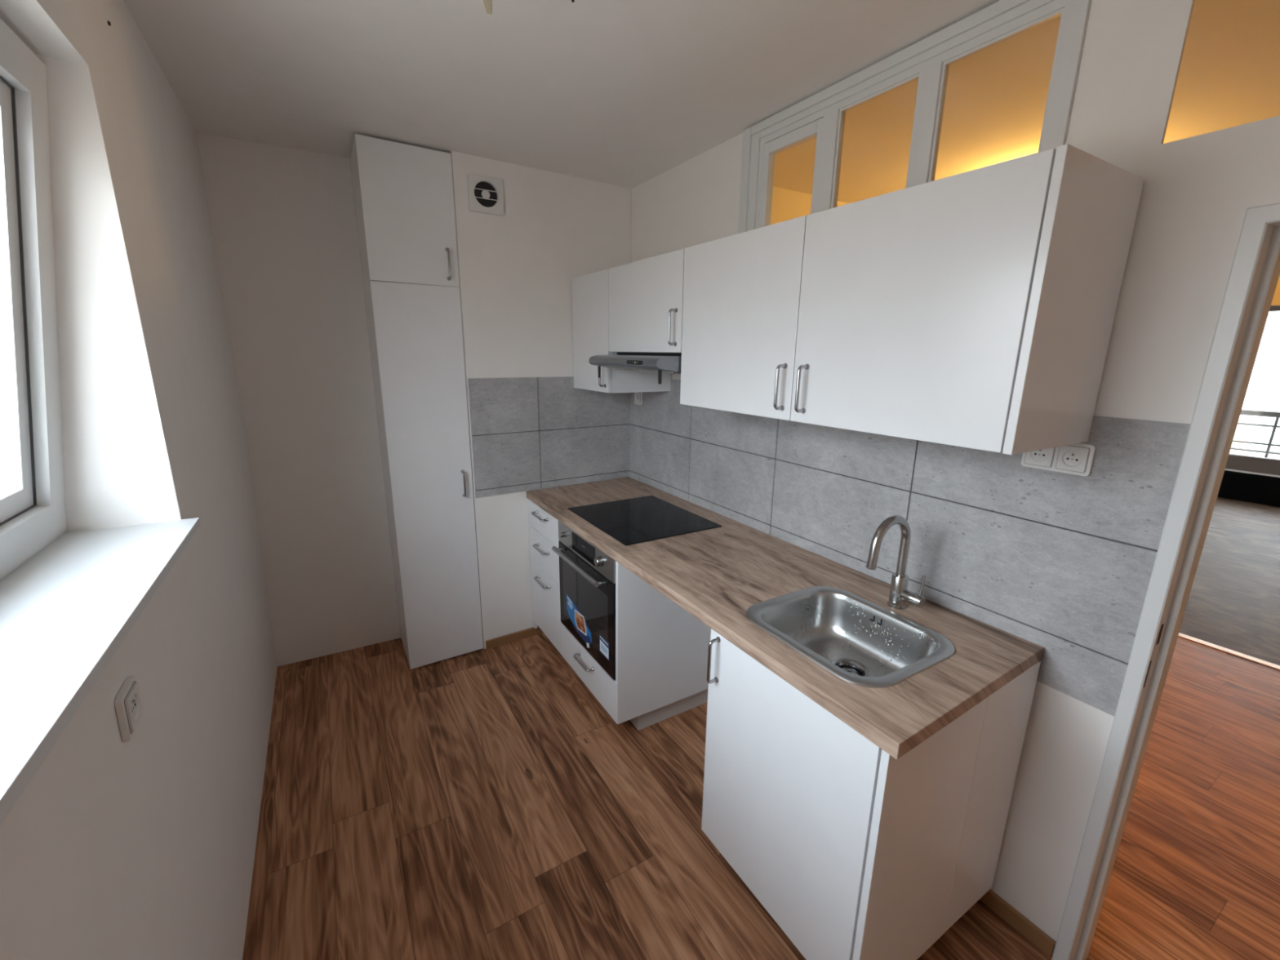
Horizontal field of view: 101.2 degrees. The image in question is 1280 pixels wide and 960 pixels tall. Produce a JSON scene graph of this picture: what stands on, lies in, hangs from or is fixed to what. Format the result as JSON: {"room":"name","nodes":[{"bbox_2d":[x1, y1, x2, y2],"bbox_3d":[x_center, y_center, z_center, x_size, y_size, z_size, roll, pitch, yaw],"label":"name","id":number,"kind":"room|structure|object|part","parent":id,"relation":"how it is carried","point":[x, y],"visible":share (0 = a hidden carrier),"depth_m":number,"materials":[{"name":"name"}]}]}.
{"room":"kitchen","nodes":[
{"label":"kitchen","id":0,"kind":"room"},
{"bbox_2d":[0,0,277,959],"bbox_3d":[-0.919,0.223,0.672,0.292,2.535,4.400,-7,16,-30],"label":"wall","id":1,"kind":"structure","parent":0,"point":[141,847],"depth_m":1.18,"materials":[{"name":"paint"}]},
{"bbox_2d":[0,17,200,825],"bbox_3d":[-0.885,-0.208,0.569,0.311,0.981,1.332,-7,16,-30],"label":"window","id":2,"kind":"structure","parent":1,"relation":"in","point":[68,602],"depth_m":0.99,"materials":[{"name":"plastic"}]},
{"bbox_3d":[-0.935,-0.209,0.553,0.209,0.973,1.298,-7,16,-30],"label":"frame","id":3,"kind":"part","parent":2,"relation":"part of","materials":[{"name":"plastic"}]},
{"bbox_3d":[-0.911,-0.217,0.567,0.160,0.944,1.294,-7,16,-30],"label":"sash","id":4,"kind":"part","parent":2,"relation":"part of","materials":[{"name":"plastic"}]},
{"bbox_3d":[-0.889,0.259,0.683,0.307,0.020,1.332,-7,16,-30],"label":"sill","id":5,"kind":"part","parent":2,"relation":"part of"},
{"bbox_2d":[114,675,143,742],"bbox_3d":[-0.838,0.374,0.865,0.014,0.079,0.079,-7,16,-30],"label":"wall socket","id":6,"kind":"object","parent":1,"relation":"attached to","point":[128,703],"visible":1,"depth_m":0.85,"materials":[{"name":"plastic"}]},
{"bbox_2d":[195,132,631,666],"bbox_3d":[-1.107,-0.319,2.892,2.280,2.535,0.589,-7,16,-30],"label":"wall","id":7,"kind":"structure","parent":0,"point":[283,220],"depth_m":2.67,"materials":[{"name":"paint"}]},
{"bbox_2d":[466,173,504,215],"bbox_3d":[-0.734,-1.357,2.505,0.164,0.158,0.018,-7,16,-30],"label":"ventilation fan","id":8,"kind":"object","parent":7,"relation":"attached to","point":[486,196],"visible":1,"depth_m":2.50,"materials":[{"name":"white plastic"}]},
{"bbox_2d":[485,626,542,649],"bbox_3d":[-0.727,0.918,3.083,0.355,0.050,0.014,-8,16,-32],"label":"baseboard","id":9,"kind":"structure","parent":7,"relation":"attached to","point":[508,638],"depth_m":3.06,"materials":[{"name":"brown wood"}]},
{"bbox_2d":[467,376,629,497],"bbox_3d":[-0.467,-0.266,2.968,0.957,0.621,0.012,-8,16,-32],"label":"tile backsplash","id":10,"kind":"structure","parent":7,"relation":"attached to","point":[528,433],"depth_m":2.92,"materials":[{"name":"tile"}]},
{"bbox_2d":[123,0,1279,203],"bbox_3d":[3.305,-1.627,2.802,10.350,0.150,4.870,-7,16,-30],"label":"ceiling","id":11,"kind":"structure","parent":0,"point":[623,93],"depth_m":1.72,"materials":[{"name":"paint"}]},
{"bbox_2d":[483,0,574,14],"bbox_3d":[-0.248,-1.106,1.097,0.235,0.136,0.135,4,14,12],"label":"ceiling lamp","id":12,"kind":"object","parent":11,"relation":"attached to","point":[488,3],"visible":1,"depth_m":1.18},
{"bbox_2d":[242,632,1279,959],"bbox_3d":[1.080,1.264,2.109,4.990,0.120,4.700,-7,16,-30],"label":"floor","id":13,"kind":"structure","parent":0,"point":[481,804],"depth_m":1.88,"materials":[{"name":"brown wood"}]},
{"bbox_2d":[350,133,483,669],"bbox_3d":[-1.128,-0.273,2.731,0.388,2.521,0.423,-7,16,-30],"label":"tall cabinet","id":14,"kind":"object","parent":13,"relation":"on","point":[403,195],"visible":1,"depth_m":2.53,"materials":[{"name":"white laminate"}]},
{"bbox_3d":[-1.029,-1.184,2.359,0.387,0.572,0.018,-8,16,-32],"label":"door","id":15,"kind":"part","parent":14,"relation":"part of","materials":[{"name":"white laminate"}]},
{"bbox_3d":[-1.043,0.037,2.656,0.387,1.932,0.018,-8,16,-32],"label":"door","id":16,"kind":"part","parent":14,"relation":"part of","materials":[{"name":"white laminate"}]},
{"bbox_3d":[-0.894,-1.011,2.458,0.017,0.145,0.035,-7,16,-30],"label":"handle","id":17,"kind":"part","parent":14,"relation":"part of","materials":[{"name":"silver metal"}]},
{"bbox_3d":[-0.906,0.022,2.709,0.017,0.145,0.035,-7,16,-30],"label":"handle","id":18,"kind":"part","parent":14,"relation":"part of","materials":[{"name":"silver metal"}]},
{"bbox_2d":[527,498,561,654],"bbox_3d":[-0.284,0.530,3.000,0.629,0.854,0.450,-7,16,-30],"label":"base cabinet","id":19,"kind":"object","parent":13,"relation":"on","point":[543,526],"visible":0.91,"depth_m":2.82,"materials":[{"name":"white laminate"}]},
{"bbox_3d":[-0.529,0.190,2.754,0.037,0.017,0.167,-7,16,-30],"label":"handle","id":20,"kind":"part","parent":19,"relation":"part of","materials":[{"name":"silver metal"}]},
{"bbox_3d":[-0.531,0.369,2.797,0.037,0.017,0.167,-7,16,-30],"label":"handle","id":21,"kind":"part","parent":19,"relation":"part of","materials":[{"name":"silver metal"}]},
{"bbox_3d":[-0.533,0.553,2.842,0.037,0.017,0.167,-7,16,-30],"label":"handle","id":22,"kind":"part","parent":19,"relation":"part of","materials":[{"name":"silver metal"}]},
{"bbox_3d":[-0.501,0.224,2.768,0.018,0.153,0.414,-7,16,-30],"label":"drawer","id":23,"kind":"part","parent":19,"relation":"part of","materials":[{"name":"white laminate"}]},
{"bbox_3d":[-0.503,0.391,2.809,0.018,0.185,0.414,-7,16,-30],"label":"drawer","id":24,"kind":"part","parent":19,"relation":"part of","materials":[{"name":"white laminate"}]},
{"bbox_3d":[-0.506,0.678,2.879,0.018,0.400,0.414,-7,16,-30],"label":"drawer","id":25,"kind":"part","parent":19,"relation":"part of","materials":[{"name":"white laminate"}]},
{"bbox_2d":[560,560,711,730],"bbox_3d":[0.001,0.638,2.568,0.659,0.854,0.604,-7,16,-30],"label":"base cabinet","id":26,"kind":"object","parent":13,"relation":"on","point":[661,649],"visible":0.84,"depth_m":2.30,"materials":[{"name":"white laminate"}]},
{"bbox_2d":[551,520,615,680],"bbox_3d":[-0.042,0.495,2.516,0.614,0.548,0.580,-7,16,-30],"label":"oven","id":27,"kind":"object","parent":26,"relation":"in","point":[587,575],"visible":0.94,"depth_m":2.34,"materials":[{"name":"glass"}]},
{"bbox_3d":[-0.368,0.260,2.499,0.025,0.030,0.030,-7,16,-30],"label":"knob","id":28,"kind":"part","parent":27,"relation":"part of","materials":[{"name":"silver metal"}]},
{"bbox_3d":[-0.279,0.378,2.342,0.060,0.030,0.465,-7,16,-30],"label":"handle","id":29,"kind":"part","parent":27,"relation":"part of","materials":[{"name":"metal"}]},
{"bbox_2d":[575,611,585,633],"bbox_3d":[-0.279,0.667,2.457,0.001,0.081,0.110,-7,16,-30],"label":"picture","id":30,"kind":"object","parent":27,"relation":"attached to","point":[580,617],"depth_m":2.46},
{"bbox_3d":[-0.242,0.305,2.345,0.026,0.104,0.580,-7,16,-30],"label":"control panel","id":31,"kind":"part","parent":27,"relation":"part of","materials":[{"name":"metal"}]},
{"bbox_3d":[-0.248,0.785,2.461,0.023,0.004,0.576,-7,16,-30],"label":"trim","id":32,"kind":"part","parent":27,"relation":"part of","materials":[{"name":"metal"}]},
{"bbox_3d":[-0.172,0.339,2.182,0.025,0.046,0.046,-7,16,-30],"label":"knob","id":33,"kind":"part","parent":27,"relation":"part of","materials":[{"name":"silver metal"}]},
{"bbox_3d":[-0.266,0.850,2.453,0.037,0.017,0.167,-7,16,-30],"label":"handle","id":34,"kind":"part","parent":26,"relation":"part of","materials":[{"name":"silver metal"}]},
{"bbox_3d":[-0.244,0.886,2.478,0.018,0.195,0.602,-7,16,-30],"label":"drawer","id":35,"kind":"part","parent":26,"relation":"part of","materials":[{"name":"white laminate"}]},
{"bbox_3d":[0.170,0.645,2.321,0.620,0.748,0.018,-7,16,-30],"label":"panel","id":36,"kind":"part","parent":26,"relation":"part of","materials":[{"name":"white laminate"}]},
{"bbox_2d":[701,628,1040,959],"bbox_3d":[0.627,0.882,1.591,0.697,0.854,0.592,-7,16,-30],"label":"base cabinet","id":37,"kind":"object","parent":13,"relation":"on","point":[855,851],"visible":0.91,"depth_m":1.34,"materials":[{"name":"white laminate"}]},
{"bbox_3d":[0.216,0.538,1.559,0.037,0.152,0.017,-7,16,-30],"label":"handle","id":38,"kind":"part","parent":37,"relation":"part of","materials":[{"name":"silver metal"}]},
{"bbox_2d":[526,477,1044,759],"bbox_3d":[0.227,0.275,2.179,0.678,0.038,2.276,-7,16,-30],"label":"countertop","id":39,"kind":"structure","parent":37,"relation":"on","point":[715,575],"depth_m":1.62,"materials":[{"name":"brown wood"}]},
{"bbox_2d":[567,495,721,546],"bbox_3d":[0.004,0.174,2.490,0.498,0.004,0.590,-7,16,-30],"label":"cooktop","id":40,"kind":"object","parent":39,"relation":"in","point":[633,521],"visible":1,"depth_m":2.44,"materials":[{"name":"black glass"}]},
{"bbox_2d":[746,586,955,688],"bbox_3d":[0.582,0.503,1.521,0.416,0.174,0.472,-7,16,-30],"label":"sink","id":41,"kind":"object","parent":39,"relation":"in","point":[835,628],"visible":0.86,"depth_m":1.61,"materials":[{"name":"silver metal"}]},
{"bbox_2d":[866,515,925,609],"bbox_3d":[0.751,0.257,1.547,0.208,0.307,0.107,-7,16,-30],"label":"kitchen faucet","id":42,"kind":"object","parent":39,"relation":"on","point":[899,594],"visible":1,"depth_m":1.58,"materials":[{"name":"metal"}]},
{"bbox_3d":[0.734,0.206,1.550,0.195,0.210,0.028,-8,16,-33],"label":"spout","id":43,"kind":"part","parent":42,"relation":"part of","materials":[{"name":"metal"}]},
{"bbox_2d":[886,572,908,609],"bbox_3d":[0.802,0.343,1.632,0.054,0.102,0.054,-7,16,-30],"label":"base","id":44,"kind":"object","parent":42,"relation":"attached to","point":[899,593],"depth_m":1.61,"materials":[{"name":"metal"}]},
{"bbox_3d":[0.827,0.359,1.592,0.035,0.035,0.062,-7,16,-30],"label":"lever","id":45,"kind":"part","parent":42,"relation":"part of","materials":[{"name":"metal"}]},
{"bbox_3d":[0.841,0.318,1.566,0.015,0.069,0.008,-2,14,-12],"label":"lever","id":46,"kind":"part","parent":42,"relation":"part of","materials":[{"name":"metal"}]},
{"bbox_3d":[0.362,0.864,1.437,0.018,0.744,0.567,-7,16,-30],"label":"door","id":47,"kind":"part","parent":37,"relation":"part of","materials":[{"name":"white laminate"}]},
{"bbox_3d":[0.676,0.915,1.285,0.392,0.772,0.018,-7,16,-30],"label":"panel","id":48,"kind":"part","parent":37,"relation":"part of","materials":[{"name":"white laminate"}]},
{"bbox_3d":[0.960,0.878,1.451,0.266,0.772,0.018,-7,16,-30],"label":"filler panel","id":49,"kind":"part","parent":37,"relation":"part of","materials":[{"name":"white laminate"}]},
{"bbox_2d":[1177,632,1279,670],"bbox_3d":[3.561,1.051,2.838,0.055,0.006,1.450,-7,16,-30],"label":"trim","id":50,"kind":"structure","parent":13,"relation":"on","point":[1181,635],"depth_m":3.05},
{"bbox_2d":[770,186,848,224],"bbox_3d":[1.364,-0.453,3.561,2.660,2.535,0.060,-7,16,-30],"label":"wall","id":51,"kind":"structure","parent":0,"point":[787,204],"depth_m":2.92,"materials":[{"name":"paint"}]},
{"bbox_2d":[631,0,1279,942],"bbox_3d":[1.000,0.027,1.569,0.072,2.535,4.000,-7,16,-30],"label":"wall","id":52,"kind":"structure","parent":0,"point":[1197,193],"depth_m":1.19,"materials":[{"name":"paint"}]},
{"bbox_2d":[571,269,671,393],"bbox_3d":[-0.119,-0.776,2.804,0.409,0.581,0.424,-7,16,-30],"label":"upper cabinet","id":53,"kind":"object","parent":52,"relation":"attached to","point":[590,292],"visible":0.58,"depth_m":2.69,"materials":[{"name":"white laminate"}]},
{"bbox_3d":[-0.255,-0.758,2.726,0.018,0.579,0.422,-7,16,-30],"label":"door","id":54,"kind":"part","parent":53,"relation":"part of","materials":[{"name":"white laminate"}]},
{"bbox_3d":[-0.189,-0.532,2.608,0.037,0.145,0.017,-7,16,-30],"label":"handle","id":55,"kind":"part","parent":53,"relation":"part of","materials":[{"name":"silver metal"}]},
{"bbox_2d":[588,351,681,384],"bbox_3d":[0.111,-0.516,2.388,0.485,0.120,0.599,-7,16,-30],"label":"range hood","id":56,"kind":"object","parent":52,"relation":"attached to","point":[660,362],"visible":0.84,"depth_m":2.18,"materials":[{"name":"grey metal"}]},
{"bbox_3d":[-0.021,-0.481,2.151,0.006,0.017,0.124,-7,16,-30],"label":"control panel","id":57,"kind":"part","parent":56,"relation":"part of","materials":[{"name":"black plastic"}]},
{"bbox_2d":[608,248,684,352],"bbox_3d":[0.149,-0.765,2.349,0.409,0.381,0.610,-7,16,-30],"label":"upper cabinet","id":58,"kind":"object","parent":52,"relation":"attached to","point":[646,295],"visible":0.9,"depth_m":2.22,"materials":[{"name":"white laminate"}]},
{"bbox_3d":[0.126,-0.598,2.055,0.037,0.145,0.017,-7,16,-30],"label":"handle","id":59,"kind":"part","parent":58,"relation":"part of","materials":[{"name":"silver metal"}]},
{"bbox_2d":[628,378,1190,716],"bbox_3d":[0.561,-0.019,2.229,0.008,0.728,2.430,-7,16,-30],"label":"tile backsplash","id":60,"kind":"structure","parent":52,"relation":"attached to","point":[1062,563],"depth_m":1.55,"materials":[{"name":"tile"}]},
{"bbox_2d":[634,391,642,404],"bbox_3d":[-0.012,-0.483,3.082,0.013,0.079,0.079,-7,16,-30],"label":"wall socket","id":61,"kind":"object","parent":60,"relation":"attached to","point":[637,396],"visible":0.8,"depth_m":3.07,"materials":[{"name":"plastic"}]},
{"bbox_2d":[1021,443,1096,476],"bbox_3d":[1.062,-0.061,1.341,0.013,0.079,0.150,-7,16,-30],"label":"wall socket","id":62,"kind":"object","parent":60,"relation":"attached to","point":[1077,459],"visible":0.84,"depth_m":1.32,"materials":[{"name":"plastic"}]},
{"bbox_2d":[680,143,1144,454],"bbox_3d":[0.615,-0.479,1.617,0.410,0.581,1.204,-7,16,-30],"label":"upper cabinet","id":63,"kind":"object","parent":52,"relation":"attached to","point":[975,308],"visible":1,"depth_m":1.22,"materials":[{"name":"white laminate"}]},
{"bbox_3d":[0.321,-0.525,1.794,0.018,0.579,0.583,-7,16,-30],"label":"door","id":64,"kind":"part","parent":63,"relation":"part of","materials":[{"name":"white laminate"}]},
{"bbox_3d":[0.428,-0.284,1.610,0.037,0.145,0.017,-7,16,-30],"label":"handle","id":65,"kind":"part","parent":63,"relation":"part of","materials":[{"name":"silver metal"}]},
{"bbox_3d":[0.472,-0.266,1.539,0.037,0.145,0.017,-7,16,-30],"label":"handle","id":66,"kind":"part","parent":63,"relation":"part of","materials":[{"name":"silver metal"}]},
{"bbox_3d":[0.625,-0.402,1.302,0.018,0.579,0.594,-7,16,-30],"label":"door","id":67,"kind":"part","parent":63,"relation":"part of","materials":[{"name":"white laminate"}]},
{"bbox_3d":[0.936,-0.357,1.133,0.372,0.581,0.018,-7,16,-30],"label":"panel","id":68,"kind":"part","parent":63,"relation":"part of","materials":[{"name":"white laminate"}]},
{"bbox_2d":[737,0,1091,233],"bbox_3d":[0.732,-1.061,1.709,0.048,0.478,1.162,-7,16,-30],"label":"window","id":69,"kind":"structure","parent":52,"relation":"in","point":[821,116],"depth_m":1.54,"materials":[{"name":"white paint"}]},
{"bbox_3d":[0.571,-1.102,1.980,0.034,0.370,0.286,-7,16,-30],"label":"sash","id":70,"kind":"part","parent":69,"relation":"part of","materials":[{"name":"white paint"}]},
{"bbox_2d":[980,888,1055,957],"bbox_3d":[0.828,1.189,2.037,0.014,0.052,1.328,-7,16,-30],"label":"baseboard","id":71,"kind":"structure","parent":52,"relation":"attached to","point":[1030,931],"depth_m":1.55,"materials":[{"name":"brown wood"}]},
{"bbox_2d":[1051,203,1279,959],"bbox_3d":[1.440,0.498,0.912,0.108,1.940,0.880,-7,16,-30],"label":"door frame","id":72,"kind":"structure","parent":52,"relation":"in","point":[1255,271],"depth_m":1.18,"materials":[{"name":"white paint"}]},
{"bbox_2d":[1178,497,1279,666],"bbox_3d":[5.443,0.680,4.719,5.175,0.120,4.800,-7,16,-30],"label":"floor","id":73,"kind":"structure","parent":0,"point":[1233,603],"depth_m":3.98,"materials":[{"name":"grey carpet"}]},
{"bbox_2d":[1217,470,1279,506],"bbox_3d":[7.484,0.182,5.916,0.058,0.329,1.700,-7,16,-30],"label":"panel","id":74,"kind":"object","parent":73,"relation":"on","point":[1243,486],"visible":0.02,"depth_m":6.24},
{"bbox_2d":[1271,275,1279,306],"bbox_3d":[3.473,-0.218,2.700,0.080,2.535,3.640,-7,16,-30],"label":"wall","id":75,"kind":"structure","parent":0,"point":[1276,300],"depth_m":2.73,"materials":[{"name":"paint"}]},
{"bbox_3d":[7.613,-0.891,5.667,0.150,2.535,4.600,-7,16,-30],"label":"wall","id":76,"kind":"structure","parent":0,"visible":0},
{"bbox_2d":[1224,306,1279,477],"bbox_3d":[7.545,-0.924,5.677,0.110,1.925,1.700,-7,16,-30],"label":"window","id":77,"kind":"structure","parent":76,"relation":"in","point":[1264,466],"depth_m":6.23,"materials":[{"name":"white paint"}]},
{"bbox_3d":[7.504,0.006,5.885,0.040,0.017,1.700,-7,16,-30],"label":"sill","id":78,"kind":"part","parent":77,"relation":"part of","materials":[{"name":"white paint"}]},
{"label":"outside","id":79,"kind":"structure","parent":0,"visible":0},
{"bbox_2d":[1231,409,1279,457],"bbox_3d":[8.411,0.128,5.995,0.060,1.620,3.700,-7,16,-30],"label":"balcony railing","id":80,"kind":"object","parent":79,"point":[1246,412],"visible":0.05,"depth_m":6.66,"materials":[{"name":"metal"}]},
{"bbox_3d":[8.412,-0.165,5.923,0.015,0.022,3.700,-7,16,-30],"label":"rail","id":81,"kind":"part","parent":80,"relation":"part of","materials":[{"name":"metal"}]},
{"bbox_3d":[8.414,-0.262,5.899,0.015,0.022,3.700,-7,16,-30],"label":"rail","id":82,"kind":"part","parent":80,"relation":"part of","materials":[{"name":"metal"}]},
{"bbox_3d":[8.416,-0.485,5.845,0.015,0.022,3.700,-7,16,-30],"label":"rail","id":83,"kind":"part","parent":80,"relation":"part of","materials":[{"name":"metal"}]},
{"bbox_3d":[8.420,-0.628,5.811,0.060,0.065,3.700,-7,16,-30],"label":"rail","id":84,"kind":"part","parent":80,"relation":"part of","materials":[{"name":"metal"}]},
{"bbox_3d":[7.947,-0.028,6.739,0.025,1.560,0.024,-7,16,-30],"label":"post","id":85,"kind":"part","parent":80,"relation":"part of","materials":[{"name":"metal"}]}
]}

